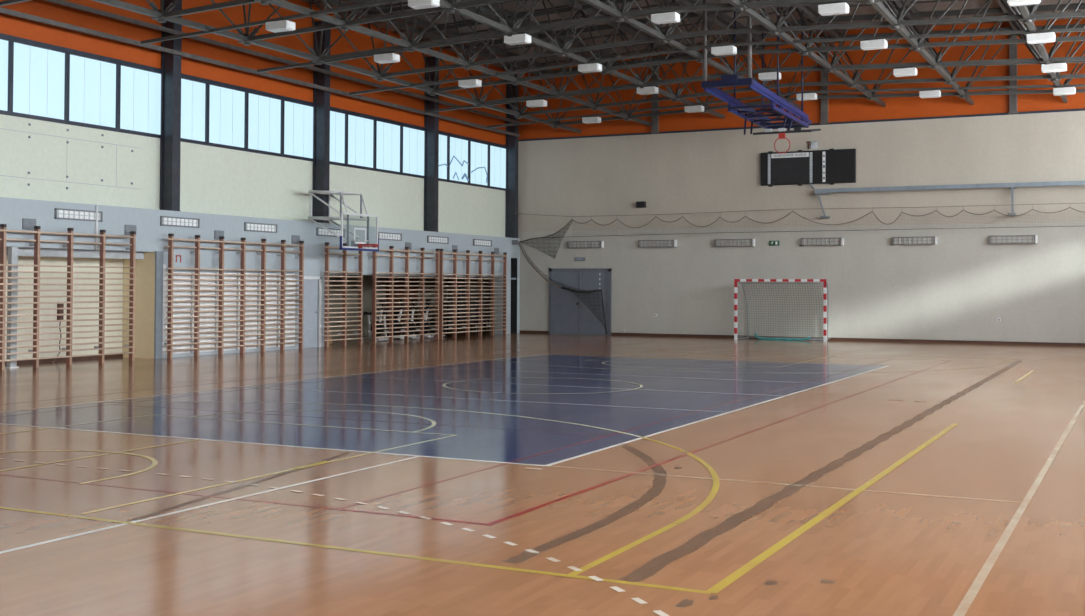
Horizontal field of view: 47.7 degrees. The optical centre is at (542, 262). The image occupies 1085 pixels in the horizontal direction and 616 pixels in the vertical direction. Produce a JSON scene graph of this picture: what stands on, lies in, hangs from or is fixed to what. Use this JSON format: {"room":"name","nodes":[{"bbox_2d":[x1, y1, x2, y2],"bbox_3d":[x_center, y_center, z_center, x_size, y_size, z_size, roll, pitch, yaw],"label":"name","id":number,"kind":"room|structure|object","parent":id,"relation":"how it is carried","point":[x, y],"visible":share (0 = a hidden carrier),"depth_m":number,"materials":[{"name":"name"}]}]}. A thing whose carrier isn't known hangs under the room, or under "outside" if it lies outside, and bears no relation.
{"room":"sports hall","nodes":[
{"label":"sports hall","id":0,"kind":"room"},
{"bbox_2d":[0,0,519,359],"bbox_3d":[-11.125,-3.301,28.053,1.250,11.200,44.300,0,-1,26],"label":"wall","id":1,"kind":"structure","parent":0,"point":[225,189],"depth_m":32.36,"materials":[{"name":"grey paint"}]},
{"bbox_2d":[22,218,35,229],"bbox_3d":[-11.118,-0.829,26.601,0.030,0.240,0.360,0,-1,26],"label":"air vent","id":2,"kind":"object","parent":1,"relation":"in","point":[27,224],"visible":1,"depth_m":26.57,"materials":[{"name":"metal"}]},
{"bbox_2d":[51,304,63,362],"bbox_3d":[-11.226,1.629,28.295,0.129,1.349,0.800,0,-1,-4],"label":"cable","id":3,"kind":"object","parent":1,"relation":"hanging from","point":[59,311],"visible":0.83,"depth_m":28.59,"materials":[{"name":"brown plastic"}]},
{"bbox_2d":[5,354,122,364],"bbox_3d":[-12.095,2.229,26.964,0.030,0.090,7.700,0,-1,26],"label":"baseboard","id":4,"kind":"structure","parent":1,"relation":"attached to","point":[115,355],"depth_m":28.78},
{"bbox_2d":[0,224,135,369],"bbox_3d":[-11.187,0.733,26.167,0.278,3.060,6.496,0,-1,26],"label":"wall bars","id":5,"kind":"object","parent":1,"relation":"attached to","point":[36,296],"visible":1,"depth_m":27.27,"materials":[{"name":"red wood"}]},
{"bbox_2d":[0,123,140,189],"bbox_3d":[-10.874,-2.365,28.076,0.020,1.390,4.600,0,-1,26],"label":"panel seams","id":6,"kind":"object","parent":1,"relation":"attached to","point":[29,124],"visible":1,"depth_m":28.17,"materials":[{"name":"grey paint"}]},
{"bbox_2d":[6,247,143,258],"bbox_3d":[-11.452,-0.238,26.698,0.060,0.180,7.500,0,-1,26],"label":"rail","id":7,"kind":"object","parent":1,"relation":"attached to","point":[46,252],"visible":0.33,"depth_m":28.24,"materials":[{"name":"metal"}]},
{"bbox_2d":[54,208,102,221],"bbox_3d":[-10.506,-1.072,27.832,0.035,0.240,1.360,0,-1,26],"label":"air vent","id":8,"kind":"object","parent":1,"relation":"in","point":[66,214],"visible":1,"depth_m":27.79,"materials":[{"name":"grey paint"}]},
{"bbox_2d":[0,33,161,137],"bbox_3d":[-10.900,-4.030,28.092,0.125,1.740,6.300,0,-1,26],"label":"window","id":9,"kind":"structure","parent":1,"relation":"in","point":[42,81],"depth_m":28.37,"materials":[{"name":"grey"}]},
{"bbox_2d":[95,205,97,249],"bbox_3d":[-10.278,-0.803,28.283,0.065,1.020,0.065,1,-1,-41],"label":"conduit","id":10,"kind":"object","parent":1,"relation":"attached to","point":[96,206],"visible":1,"depth_m":28.25,"materials":[{"name":"metal"}]},
{"bbox_2d":[125,225,135,234],"bbox_3d":[-9.808,-0.772,29.244,0.030,0.240,0.360,0,-1,26],"label":"air vent","id":11,"kind":"object","parent":1,"relation":"in","point":[128,228],"visible":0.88,"depth_m":29.20,"materials":[{"name":"metal"}]},
{"bbox_2d":[154,251,162,358],"bbox_3d":[-9.391,1.036,30.042,0.048,2.620,0.230,0,-1,26],"label":"door leaf","id":12,"kind":"structure","parent":1,"relation":"in","point":[158,314],"depth_m":30.00,"materials":[{"name":"grey paint"}]},
{"bbox_2d":[160,0,181,210],"bbox_3d":[-9.307,-4.271,30.767,0.426,5.980,0.360,0,-1,26],"label":"steel column","id":13,"kind":"structure","parent":1,"relation":"on","point":[170,140],"depth_m":30.68,"materials":[{"name":"metal"}]},
{"bbox_2d":[160,216,199,227],"bbox_3d":[-9.067,-1.010,30.735,0.035,0.240,1.360,0,-1,26],"label":"air vent","id":14,"kind":"object","parent":1,"relation":"in","point":[164,220],"visible":1,"depth_m":30.71,"materials":[{"name":"metal"}]},
{"bbox_2d":[214,230,223,239],"bbox_3d":[-8.431,-0.712,32.020,0.030,0.240,0.360,0,-1,26],"label":"air vent","id":15,"kind":"object","parent":1,"relation":"in","point":[217,233],"visible":0.8,"depth_m":31.95,"materials":[{"name":"metal"}]},
{"bbox_2d":[162,264,295,354],"bbox_3d":[-8.185,1.208,32.491,0.035,2.220,5.225,0,-1,26],"label":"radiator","id":16,"kind":"object","parent":1,"relation":"attached to","point":[165,276],"visible":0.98,"depth_m":32.23,"materials":[{"name":"metal"}]},
{"bbox_2d":[164,233,303,357],"bbox_3d":[-8.078,0.868,32.436,0.278,3.060,5.378,0,-1,26],"label":"wall bars","id":17,"kind":"object","parent":1,"relation":"attached to","point":[169,344],"visible":1,"depth_m":32.22,"materials":[{"name":"red wood"}]},
{"bbox_2d":[181,73,313,161],"bbox_3d":[-8.140,-3.910,33.659,0.125,1.740,6.330,0,-1,26],"label":"window","id":18,"kind":"structure","parent":1,"relation":"in","point":[213,113],"depth_m":33.59,"materials":[{"name":"grey"}]},
{"bbox_2d":[244,222,276,232],"bbox_3d":[-7.685,-0.950,33.520,0.035,0.240,1.360,0,-1,26],"label":"air vent","id":19,"kind":"object","parent":1,"relation":"in","point":[248,226],"visible":1,"depth_m":33.50,"materials":[{"name":"metal"}]},
{"bbox_2d":[291,235,299,243],"bbox_3d":[-7.009,-0.650,34.887,0.030,0.240,0.360,0,-1,26],"label":"air vent","id":20,"kind":"object","parent":1,"relation":"in","point":[295,239],"visible":1,"depth_m":34.87,"materials":[{"name":"metal"}]},
{"bbox_2d":[303,276,321,347],"bbox_3d":[-6.675,1.433,35.469,0.092,2.060,0.960,0,-1,26],"label":"door","id":21,"kind":"structure","parent":1,"relation":"in","point":[312,312],"depth_m":35.54,"materials":[{"name":"white paint"}]},
{"bbox_2d":[312,21,330,222],"bbox_3d":[-6.539,-4.151,36.348,0.426,5.980,0.360,0,-1,26],"label":"steel column","id":22,"kind":"structure","parent":1,"relation":"on","point":[321,98],"depth_m":36.27,"materials":[{"name":"metal"}]},
{"bbox_2d":[308,190,378,251],"bbox_3d":[-5.616,-1.209,35.402,2.081,1.750,1.870,0,-1,26],"label":"basketball hoop","id":23,"kind":"object","parent":22,"relation":"attached to","point":[342,217],"visible":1,"depth_m":35.28,"materials":[{"name":"white paint"}]},
{"bbox_2d":[316,227,344,236],"bbox_3d":[-6.273,-0.888,36.369,0.035,0.240,1.360,0,-1,26],"label":"air vent","id":24,"kind":"object","parent":1,"relation":"in","point":[319,231],"visible":0.83,"depth_m":36.24,"materials":[{"name":"metal"}]},
{"bbox_2d":[321,242,362,346],"bbox_3d":[-6.013,0.958,36.601,0.278,3.060,1.878,0,-1,26],"label":"wall bars","id":25,"kind":"object","parent":1,"relation":"attached to","point":[344,272],"visible":0.84,"depth_m":36.59,"materials":[{"name":"red wood"}]},
{"bbox_2d":[351,241,358,246],"bbox_3d":[-5.721,-0.595,37.484,0.030,0.240,0.360,0,-1,26],"label":"air vent","id":26,"kind":"object","parent":1,"relation":"in","point":[353,244],"visible":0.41,"depth_m":37.44,"materials":[{"name":"metal"}]},
{"bbox_2d":[330,106,424,177],"bbox_3d":[-5.379,-3.790,39.225,0.125,1.740,6.300,0,-1,26],"label":"window","id":27,"kind":"structure","parent":1,"relation":"in","point":[357,140],"depth_m":39.17,"materials":[{"name":"grey"}]},
{"bbox_2d":[378,232,401,240],"bbox_3d":[-4.873,-0.828,39.190,0.035,0.240,1.360,0,-1,26],"label":"air vent","id":28,"kind":"object","parent":1,"relation":"in","point":[381,235],"visible":0.93,"depth_m":39.19,"materials":[{"name":"metal"}]},
{"bbox_2d":[368,245,439,343],"bbox_3d":[-4.446,1.026,39.759,0.278,3.060,3.826,0,-1,26],"label":"wall bars","id":29,"kind":"object","parent":1,"relation":"attached to","point":[391,256],"visible":0.95,"depth_m":39.65,"materials":[{"name":"red wood"}]},
{"bbox_2d":[405,242,410,249],"bbox_3d":[-4.388,-0.537,40.171,0.030,0.240,0.360,0,-1,26],"label":"air vent","id":30,"kind":"object","parent":1,"relation":"in","point":[407,244],"visible":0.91,"depth_m":40.17,"materials":[{"name":"metal"}]},
{"bbox_2d":[424,56,438,231],"bbox_3d":[-3.785,-4.031,41.901,0.426,5.980,0.360,0,-1,26],"label":"steel column","id":31,"kind":"structure","parent":1,"relation":"on","point":[431,124],"depth_m":41.82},
{"bbox_2d":[427,236,448,243],"bbox_3d":[-3.558,-0.771,41.841,0.035,0.240,1.360,0,-1,26],"label":"air vent","id":32,"kind":"object","parent":1,"relation":"in","point":[430,239],"visible":1,"depth_m":41.83,"materials":[{"name":"grey paint"}]},
{"bbox_2d":[452,245,457,251],"bbox_3d":[-3.055,-0.479,42.858,0.030,0.240,0.360,0,-1,26],"label":"air vent","id":33,"kind":"object","parent":1,"relation":"in","point":[454,247],"visible":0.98,"depth_m":42.84,"materials":[{"name":"metal"}]},
{"bbox_2d":[438,131,505,190],"bbox_3d":[-2.687,-3.673,44.642,0.135,1.740,6.000,0,-1,26],"label":"window","id":34,"kind":"structure","parent":1,"relation":"in","point":[464,160],"depth_m":44.84,"materials":[{"name":"grey"}]},
{"bbox_2d":[439,249,506,338],"bbox_3d":[-2.485,1.111,43.714,0.278,3.060,4.656,0,-1,26],"label":"wall bars","id":35,"kind":"object","parent":1,"relation":"attached to","point":[467,327],"visible":1,"depth_m":43.26,"materials":[{"name":"red wood"}]},
{"bbox_2d":[473,239,491,246],"bbox_3d":[-2.177,-0.711,44.627,0.035,0.240,1.360,0,-1,26],"label":"air vent","id":36,"kind":"object","parent":1,"relation":"in","point":[476,242],"visible":1,"depth_m":44.58,"materials":[{"name":"metal"}]},
{"bbox_2d":[505,83,518,237],"bbox_3d":[-1.164,-3.917,47.186,0.426,5.980,0.360,0,-1,26],"label":"steel column","id":37,"kind":"structure","parent":1,"relation":"on","point":[512,142],"depth_m":47.10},
{"bbox_2d":[0,7,519,136],"bbox_3d":[-7.959,-5.173,32.943,0.095,0.100,31.800,0,-1,26],"label":"steel rail","id":38,"kind":"object","parent":37,"relation":"attached to","point":[2,10],"visible":1,"depth_m":31.98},
{"bbox_2d":[44,0,519,122],"bbox_3d":[-7.957,-5.673,32.953,0.095,0.100,31.800,0,-1,26],"label":"steel rail","id":39,"kind":"object","parent":37,"relation":"attached to","point":[60,2],"visible":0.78,"depth_m":33.03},
{"bbox_2d":[324,274,494,337],"bbox_3d":[-5.371,1.308,42.707,3.200,2.600,13.160,0,-1,26],"label":"wall","id":40,"kind":"structure","parent":0,"point":[367,279],"depth_m":44.07,"materials":[{"name":"beige paint"}]},
{"bbox_2d":[0,331,1084,615],"bbox_3d":[-1.609,2.248,23.270,28.000,0.005,44.400,0,-1,26],"label":"floor","id":41,"kind":"structure","parent":0,"point":[513,474],"depth_m":11.57,"materials":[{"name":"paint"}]},
{"bbox_2d":[5,247,18,368],"bbox_3d":[-11.371,0.965,26.331,0.180,2.600,0.240,0,-1,26],"label":"post","id":42,"kind":"object","parent":41,"relation":"on","point":[12,251],"visible":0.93,"depth_m":26.28,"materials":[{"name":"grey paint"}]},
{"bbox_2d":[362,300,388,340],"bbox_3d":[-5.502,1.880,40.111,0.996,1.325,0.558,-1,-1,38],"label":"exercise bike","id":43,"kind":"object","parent":41,"relation":"on","point":[381,304],"visible":0.68,"depth_m":39.92,"materials":[{"name":"white paint"}]},
{"bbox_2d":[379,300,404,339],"bbox_3d":[-5.029,1.897,40.886,0.996,1.325,0.558,0,-1,15],"label":"exercise bike","id":44,"kind":"object","parent":41,"relation":"on","point":[401,304],"visible":0.61,"depth_m":40.77,"materials":[{"name":"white plastic"}]},
{"bbox_2d":[386,279,417,334],"bbox_3d":[-5.189,1.638,45.490,0.550,2.050,1.400,0,-1,26],"label":"tall cabinet","id":45,"kind":"object","parent":41,"relation":"on","point":[387,283],"visible":0.27,"depth_m":44.99,"materials":[{"name":"brown wood"}]},
{"bbox_2d":[393,299,419,338],"bbox_3d":[-4.670,1.914,41.654,0.996,1.325,0.558,0,-1,26],"label":"exercise bike","id":46,"kind":"object","parent":41,"relation":"on","point":[412,300],"visible":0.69,"depth_m":41.48,"materials":[{"name":"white plastic"}]},
{"bbox_2d":[409,299,434,337],"bbox_3d":[-4.274,1.930,42.408,0.996,1.325,0.558,0,-1,21],"label":"exercise bike","id":47,"kind":"object","parent":41,"relation":"on","point":[410,312],"visible":0.59,"depth_m":42.27,"materials":[{"name":"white plastic"}]},
{"bbox_2d":[424,306,445,336],"bbox_3d":[-3.942,1.947,43.190,0.996,1.325,0.558,0,-1,29],"label":"exercise bike","id":48,"kind":"object","parent":41,"relation":"on","point":[431,323],"visible":0.22,"depth_m":43.07,"materials":[{"name":"black plastic"}]},
{"bbox_2d":[443,312,452,336],"bbox_3d":[-3.430,2.190,43.879,0.452,0.900,0.508,0,-1,29],"label":"chair","id":49,"kind":"object","parent":41,"relation":"on","point":[448,312],"visible":0.39,"depth_m":43.67,"materials":[{"name":"black plastic"}]},
{"bbox_3d":[-3.429,2.085,43.882,0.452,0.900,0.508,0,-1,26],"label":"chair","id":50,"kind":"object","parent":49,"relation":"on","visible":0},
{"bbox_2d":[443,306,451,328],"bbox_3d":[-3.429,1.980,43.884,0.452,0.900,0.508,0,-1,24],"label":"chair","id":51,"kind":"object","parent":50,"relation":"on","point":[449,307],"visible":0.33,"depth_m":43.68,"materials":[{"name":"black plastic"}]},
{"bbox_2d":[452,311,464,335],"bbox_3d":[-3.115,2.204,44.560,0.452,0.900,0.508,0,-1,29],"label":"chair","id":52,"kind":"object","parent":41,"relation":"on","point":[463,314],"visible":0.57,"depth_m":44.48,"materials":[{"name":"black plastic"}]},
{"bbox_3d":[-3.114,2.100,44.562,0.452,0.900,0.508,0,-1,26],"label":"chair","id":53,"kind":"object","parent":52,"relation":"on","visible":0},
{"bbox_2d":[457,302,464,326],"bbox_3d":[-3.113,1.890,44.566,0.452,0.900,0.508,0,-1,29],"label":"chair","id":54,"kind":"object","parent":53,"relation":"on","point":[463,303],"visible":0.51,"depth_m":44.55,"materials":[{"name":"black plastic"}]},
{"bbox_2d":[460,313,475,334],"bbox_3d":[-2.764,2.219,45.223,0.452,0.900,0.508,0,-1,29],"label":"chair","id":55,"kind":"object","parent":41,"relation":"on","point":[474,314],"visible":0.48,"depth_m":45.16,"materials":[{"name":"black plastic"}]},
{"bbox_2d":[473,311,484,334],"bbox_3d":[-2.457,2.233,45.908,0.452,0.900,0.508,0,-1,29],"label":"chair","id":56,"kind":"object","parent":41,"relation":"on","point":[483,317],"visible":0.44,"depth_m":45.92,"materials":[{"name":"black plastic"}]},
{"bbox_3d":[-2.457,2.129,45.910,0.452,0.900,0.508,0,-1,26],"label":"chair","id":57,"kind":"object","parent":56,"relation":"on","visible":0},
{"bbox_2d":[476,302,484,325],"bbox_3d":[-2.456,1.919,45.914,0.452,0.900,0.508,0,-1,29],"label":"chair","id":58,"kind":"object","parent":57,"relation":"on","point":[483,306],"visible":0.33,"depth_m":45.91,"materials":[{"name":"black plastic"}]},
{"bbox_2d":[734,279,829,341],"bbox_3d":[8.251,1.620,42.038,3.165,2.091,1.044,0,-1,26],"label":"goal","id":59,"kind":"object","parent":41,"relation":"on","point":[824,286],"visible":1,"depth_m":42.15,"materials":[{"name":"red paint"}]},
{"bbox_2d":[302,0,1084,70],"bbox_3d":[-0.038,-8.224,22.494,25.202,0.812,44.600,0,-1,26],"label":"ceiling","id":60,"kind":"structure","parent":0,"point":[923,6],"depth_m":39.26,"materials":[{"name":"grey metal"}]},
{"bbox_2d":[0,0,1084,132],"bbox_3d":[0.270,-6.782,22.393,23.132,3.144,43.750,0,-1,26],"label":"frame","id":61,"kind":"object","parent":60,"relation":"attached to","point":[910,16],"visible":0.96,"depth_m":33.54,"materials":[{"name":"grey metal"}]},
{"bbox_2d":[266,19,295,32],"bbox_3d":[-5.768,-5.220,27.057,0.592,0.223,0.320,0,-1,26],"label":"ceiling lamp","id":62,"kind":"object","parent":61,"relation":"hanging from","point":[283,25],"visible":1,"depth_m":26.93,"materials":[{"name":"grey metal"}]},
{"bbox_2d":[374,52,399,63],"bbox_3d":[-3.902,-5.139,30.819,0.592,0.223,0.320,0,-1,26],"label":"ceiling lamp","id":63,"kind":"object","parent":61,"relation":"hanging from","point":[389,57],"visible":1,"depth_m":30.70,"materials":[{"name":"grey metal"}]},
{"bbox_2d":[408,0,439,9],"bbox_3d":[-2.452,-5.396,25.416,0.592,0.223,0.320,0,-1,26],"label":"ceiling lamp","id":64,"kind":"object","parent":61,"relation":"hanging from","point":[416,4],"visible":1,"depth_m":25.33,"materials":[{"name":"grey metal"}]},
{"bbox_2d":[458,78,481,87],"bbox_3d":[-2.036,-5.058,34.581,0.592,0.223,0.320,0,-1,26],"label":"ceiling lamp","id":65,"kind":"object","parent":61,"relation":"hanging from","point":[469,83],"visible":1,"depth_m":34.47,"materials":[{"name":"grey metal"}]},
{"bbox_2d":[504,33,530,44],"bbox_3d":[-0.587,-5.315,29.178,0.592,0.223,0.320,0,-1,26],"label":"ceiling lamp","id":66,"kind":"object","parent":61,"relation":"hanging from","point":[517,39],"visible":1,"depth_m":29.06,"materials":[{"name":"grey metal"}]},
{"bbox_2d":[526,99,546,107],"bbox_3d":[-0.171,-4.977,38.343,0.592,0.223,0.320,0,-1,26],"label":"ceiling lamp","id":67,"kind":"object","parent":61,"relation":"hanging from","point":[532,103],"visible":1,"depth_m":38.22,"materials":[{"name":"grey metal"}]},
{"bbox_2d":[578,63,601,72],"bbox_3d":[1.279,-5.234,32.940,0.592,0.223,0.320,0,-1,26],"label":"ceiling lamp","id":68,"kind":"object","parent":61,"relation":"hanging from","point":[593,67],"visible":1,"depth_m":32.82,"materials":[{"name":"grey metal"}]},
{"bbox_2d":[582,116,600,123],"bbox_3d":[1.695,-4.896,42.105,0.592,0.223,0.320,0,-1,26],"label":"ceiling lamp","id":69,"kind":"object","parent":61,"relation":"hanging from","point":[588,120],"visible":1,"depth_m":41.98,"materials":[{"name":"grey metal"}]},
{"bbox_2d":[637,86,657,94],"bbox_3d":[3.145,-5.153,36.702,0.592,0.223,0.320,0,-1,26],"label":"ceiling lamp","id":70,"kind":"object","parent":61,"relation":"hanging from","point":[646,90],"visible":1,"depth_m":36.57,"materials":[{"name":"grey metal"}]},
{"bbox_2d":[651,12,679,23],"bbox_3d":[2.765,-5.493,27.520,0.592,0.223,0.320,0,-1,26],"label":"ceiling lamp","id":71,"kind":"object","parent":61,"relation":"hanging from","point":[669,17],"visible":1,"depth_m":27.40,"materials":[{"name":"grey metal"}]},
{"bbox_2d":[684,105,703,112],"bbox_3d":[5.011,-5.072,40.464,0.592,0.223,0.320,0,-1,26],"label":"ceiling lamp","id":72,"kind":"object","parent":61,"relation":"hanging from","point":[699,108],"visible":1,"depth_m":40.35,"materials":[{"name":"grey metal"}]},
{"bbox_2d":[711,45,736,55],"bbox_3d":[4.631,-5.412,31.282,0.592,0.223,0.320,0,-1,26],"label":"ceiling lamp","id":73,"kind":"object","parent":61,"relation":"hanging from","point":[721,50],"visible":1,"depth_m":31.16,"materials":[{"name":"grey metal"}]},
{"bbox_2d":[701,0,820,153],"bbox_3d":[6.599,-5.356,34.938,2.150,4.552,6.502,0,-1,26],"label":"basketball hoop","id":74,"kind":"object","parent":61,"relation":"hanging from","point":[762,120],"visible":0.98,"depth_m":34.55,"materials":[{"name":"blue metal"}]},
{"bbox_2d":[758,72,780,80],"bbox_3d":[6.496,-5.331,35.044,0.592,0.223,0.320,0,-1,26],"label":"ceiling lamp","id":75,"kind":"object","parent":61,"relation":"hanging from","point":[767,76],"visible":0.76,"depth_m":34.93,"materials":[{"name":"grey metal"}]},
{"bbox_2d":[797,93,816,100],"bbox_3d":[8.362,-5.250,38.806,0.592,0.223,0.320,0,-1,26],"label":"ceiling lamp","id":76,"kind":"object","parent":61,"relation":"hanging from","point":[807,96],"visible":0.98,"depth_m":38.67,"materials":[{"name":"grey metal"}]},
{"bbox_2d":[818,2,848,15],"bbox_3d":[6.133,-5.348,25.846,0.592,0.223,0.320,0,-1,26],"label":"ceiling lamp","id":77,"kind":"object","parent":61,"relation":"hanging from","point":[834,8],"visible":1,"depth_m":25.73,"materials":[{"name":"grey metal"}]},
{"bbox_2d":[860,39,887,49],"bbox_3d":[7.998,-5.268,29.608,0.592,0.223,0.320,0,-1,26],"label":"ceiling lamp","id":78,"kind":"object","parent":61,"relation":"hanging from","point":[880,43],"visible":1,"depth_m":29.49,"materials":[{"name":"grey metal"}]},
{"bbox_2d":[893,67,916,76],"bbox_3d":[9.864,-5.186,33.370,0.592,0.223,0.320,0,-1,26],"label":"ceiling lamp","id":79,"kind":"object","parent":61,"relation":"hanging from","point":[899,72],"visible":1,"depth_m":33.25,"materials":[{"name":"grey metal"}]},
{"bbox_2d":[919,90,940,97],"bbox_3d":[11.730,-5.105,37.132,0.592,0.223,0.320,0,-1,26],"label":"ceiling lamp","id":80,"kind":"object","parent":61,"relation":"hanging from","point":[933,93],"visible":1,"depth_m":37.01,"materials":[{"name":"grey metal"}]},
{"bbox_2d":[1007,0,1040,5],"bbox_3d":[9.483,-5.205,24.182,0.592,0.223,0.320,0,-1,26],"label":"ceiling lamp","id":81,"kind":"object","parent":61,"relation":"hanging from","point":[1010,2],"visible":1,"depth_m":24.13,"materials":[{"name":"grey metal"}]},
{"bbox_2d":[1027,32,1055,43],"bbox_3d":[11.348,-5.124,27.944,0.592,0.223,0.320,0,-1,26],"label":"ceiling lamp","id":82,"kind":"object","parent":61,"relation":"hanging from","point":[1048,37],"visible":1,"depth_m":27.83,"materials":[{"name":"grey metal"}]},
{"bbox_2d":[1041,63,1066,72],"bbox_3d":[13.214,-5.043,31.706,0.592,0.223,0.320,0,-1,26],"label":"ceiling lamp","id":83,"kind":"object","parent":61,"relation":"hanging from","point":[1055,67],"visible":1,"depth_m":31.57,"materials":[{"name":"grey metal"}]},
{"bbox_2d":[1053,87,1075,95],"bbox_3d":[15.080,-4.962,35.468,0.592,0.223,0.320,0,-1,26],"label":"ceiling lamp","id":84,"kind":"object","parent":61,"relation":"hanging from","point":[1057,91],"visible":1,"depth_m":35.34,"materials":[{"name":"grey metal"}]},
{"bbox_2d":[515,18,1084,342],"bbox_3d":[9.729,-2.933,42.251,25.100,11.200,0.325,0,-1,26],"label":"wall","id":85,"kind":"structure","parent":0,"point":[957,287],"depth_m":41.92,"materials":[{"name":"beige paint"}]},
{"bbox_2d":[574,257,584,260],"bbox_3d":[1.398,-0.126,46.118,0.430,0.140,0.090,0,-1,26],"label":"emergency light","id":86,"kind":"object","parent":85,"relation":"attached to","point":[575,258],"visible":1,"depth_m":46.08,"materials":[{"name":"grey paint"}]},
{"bbox_2d":[549,268,611,334],"bbox_3d":[1.390,1.464,46.075,2.560,2.480,0.114,0,-1,26],"label":"door","id":87,"kind":"structure","parent":85,"relation":"in","point":[568,314],"depth_m":46.10,"materials":[{"name":"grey metal"}]},
{"bbox_2d":[567,241,603,247],"bbox_3d":[1.604,-0.667,46.000,1.450,0.270,0.140,0,-1,26],"label":"air vent","id":88,"kind":"object","parent":85,"relation":"in","point":[570,244],"visible":1,"depth_m":45.96,"materials":[{"name":"metal"}]},
{"bbox_2d":[636,201,645,207],"bbox_3d":[3.615,-2.118,44.971,0.320,0.220,0.252,0,-1,26],"label":"loudspeaker","id":89,"kind":"object","parent":85,"relation":"attached to","point":[640,204],"visible":1,"depth_m":44.87,"materials":[{"name":"black plastic"}]},
{"bbox_2d":[650,65,659,133],"bbox_3d":[4.121,-6.085,44.862,0.300,2.733,0.190,0,-1,26],"label":"steel post","id":90,"kind":"object","parent":85,"relation":"attached to","point":[655,119],"visible":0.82,"depth_m":44.78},
{"bbox_2d":[638,240,676,247],"bbox_3d":[4.184,-0.680,44.720,1.450,0.270,0.140,0,-1,26],"label":"air vent","id":91,"kind":"object","parent":85,"relation":"in","point":[641,243],"visible":1,"depth_m":44.71,"materials":[{"name":"metal"}]},
{"bbox_2d":[714,239,754,246],"bbox_3d":[6.791,-0.694,43.428,1.450,0.270,0.140,0,-1,26],"label":"air vent","id":92,"kind":"object","parent":85,"relation":"in","point":[717,242],"visible":1,"depth_m":43.39,"materials":[{"name":"metal"}]},
{"bbox_2d":[769,241,778,245],"bbox_3d":[8.080,-0.674,42.830,0.350,0.170,0.066,0,-1,26],"label":"exit sign","id":93,"kind":"object","parent":85,"relation":"attached to","point":[771,243],"visible":1,"depth_m":42.81,"materials":[{"name":"white paint"}]},
{"bbox_2d":[520,330,1084,345],"bbox_3d":[9.869,2.611,41.891,23.980,0.100,0.030,0,-1,26],"label":"baseboard","id":94,"kind":"structure","parent":85,"relation":"attached to","point":[521,331],"depth_m":41.22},
{"bbox_2d":[761,148,855,186],"bbox_3d":[9.138,-3.270,42.300,3.280,1.230,0.175,0,-1,26],"label":"scoreboard","id":95,"kind":"object","parent":85,"relation":"attached to","point":[831,166],"visible":1,"depth_m":42.21,"materials":[{"name":"black plastic"}]},
{"bbox_2d":[807,141,817,149],"bbox_3d":[9.286,-4.035,42.291,0.360,0.280,0.090,0,-1,26],"label":"junction box","id":96,"kind":"object","parent":85,"relation":"attached to","point":[814,145],"visible":1,"depth_m":42.24,"materials":[{"name":"grey paint"}]},
{"bbox_2d":[801,237,843,245],"bbox_3d":[9.578,-0.708,42.046,1.450,0.270,0.140,0,-1,26],"label":"air vent","id":97,"kind":"object","parent":85,"relation":"in","point":[804,241],"visible":1,"depth_m":42.01,"materials":[{"name":"metal"}]},
{"bbox_2d":[820,42,828,123],"bbox_3d":[9.677,-6.238,42.111,0.300,2.981,0.190,0,-1,26],"label":"steel post","id":98,"kind":"object","parent":85,"relation":"attached to","point":[824,75],"visible":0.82,"depth_m":42.02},
{"bbox_2d":[891,236,936,244],"bbox_3d":[12.319,-0.722,40.687,1.450,0.270,0.140,0,-1,26],"label":"air vent","id":99,"kind":"object","parent":85,"relation":"in","point":[917,240],"visible":1,"depth_m":40.64,"materials":[{"name":"metal"}]},
{"bbox_2d":[809,180,1084,218],"bbox_3d":[14.844,-2.120,39.282,12.665,1.225,0.493,0,-1,26],"label":"steel beam","id":100,"kind":"structure","parent":85,"relation":"attached to","point":[1011,186],"depth_m":39.78,"materials":[{"name":"grey metal"}]},
{"bbox_2d":[989,235,1037,243],"bbox_3d":[15.069,-0.736,39.323,1.450,0.270,0.140,0,-1,26],"label":"air vent","id":101,"kind":"object","parent":85,"relation":"in","point":[993,239],"visible":1,"depth_m":39.30,"materials":[{"name":"white paint"}]},
{"bbox_2d":[1008,34,1018,113],"bbox_3d":[15.114,-6.153,39.412,0.300,2.756,0.190,0,-1,26],"label":"steel post","id":102,"kind":"object","parent":85,"relation":"attached to","point":[1012,47],"visible":0.82,"depth_m":39.33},
{"bbox_3d":[11.071,-3.414,17.048,0.300,11.200,44.300,0,-1,26],"label":"wall","id":103,"kind":"structure","parent":0,"visible":0},
{"bbox_2d":[512,203,1084,334],"bbox_3d":[9.584,0.340,41.360,23.998,4.561,0.243,0,-1,26],"label":"net","id":104,"kind":"object","parent":103,"relation":"attached to","point":[514,242],"visible":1,"depth_m":43.67,"materials":[{"name":"grey fabric"}]},
{"bbox_3d":[-3.427,1.560,43.891,0.452,0.900,0.508,0,-1,29],"label":"chair","id":105,"kind":"object","parent":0,"visible":0},
{"bbox_2d":[443,291,452,315],"bbox_3d":[-3.426,1.455,43.894,0.452,0.900,0.508,0,-1,26],"label":"chair","id":106,"kind":"object","parent":105,"relation":"on","point":[449,295],"visible":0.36,"depth_m":43.67,"materials":[{"name":"black plastic"}]},
{"bbox_3d":[-3.112,1.680,44.571,0.452,0.900,0.508,0,-1,24],"label":"chair","id":107,"kind":"object","parent":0,"visible":0},
{"bbox_2d":[457,294,464,317],"bbox_3d":[-3.112,1.575,44.572,0.452,0.900,0.508,0,-1,29],"label":"chair","id":108,"kind":"object","parent":107,"relation":"on","point":[463,295],"visible":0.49,"depth_m":44.49,"materials":[{"name":"black plastic"}]},
{"bbox_3d":[-2.455,1.709,45.919,0.452,0.900,0.508,0,-1,24],"label":"chair","id":109,"kind":"object","parent":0,"visible":0},
{"bbox_2d":[476,294,484,317],"bbox_3d":[-2.455,1.604,45.920,0.452,0.900,0.508,0,-1,29],"label":"chair","id":110,"kind":"object","parent":109,"relation":"on","point":[483,295],"visible":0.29,"depth_m":45.84,"materials":[{"name":"black plastic"}]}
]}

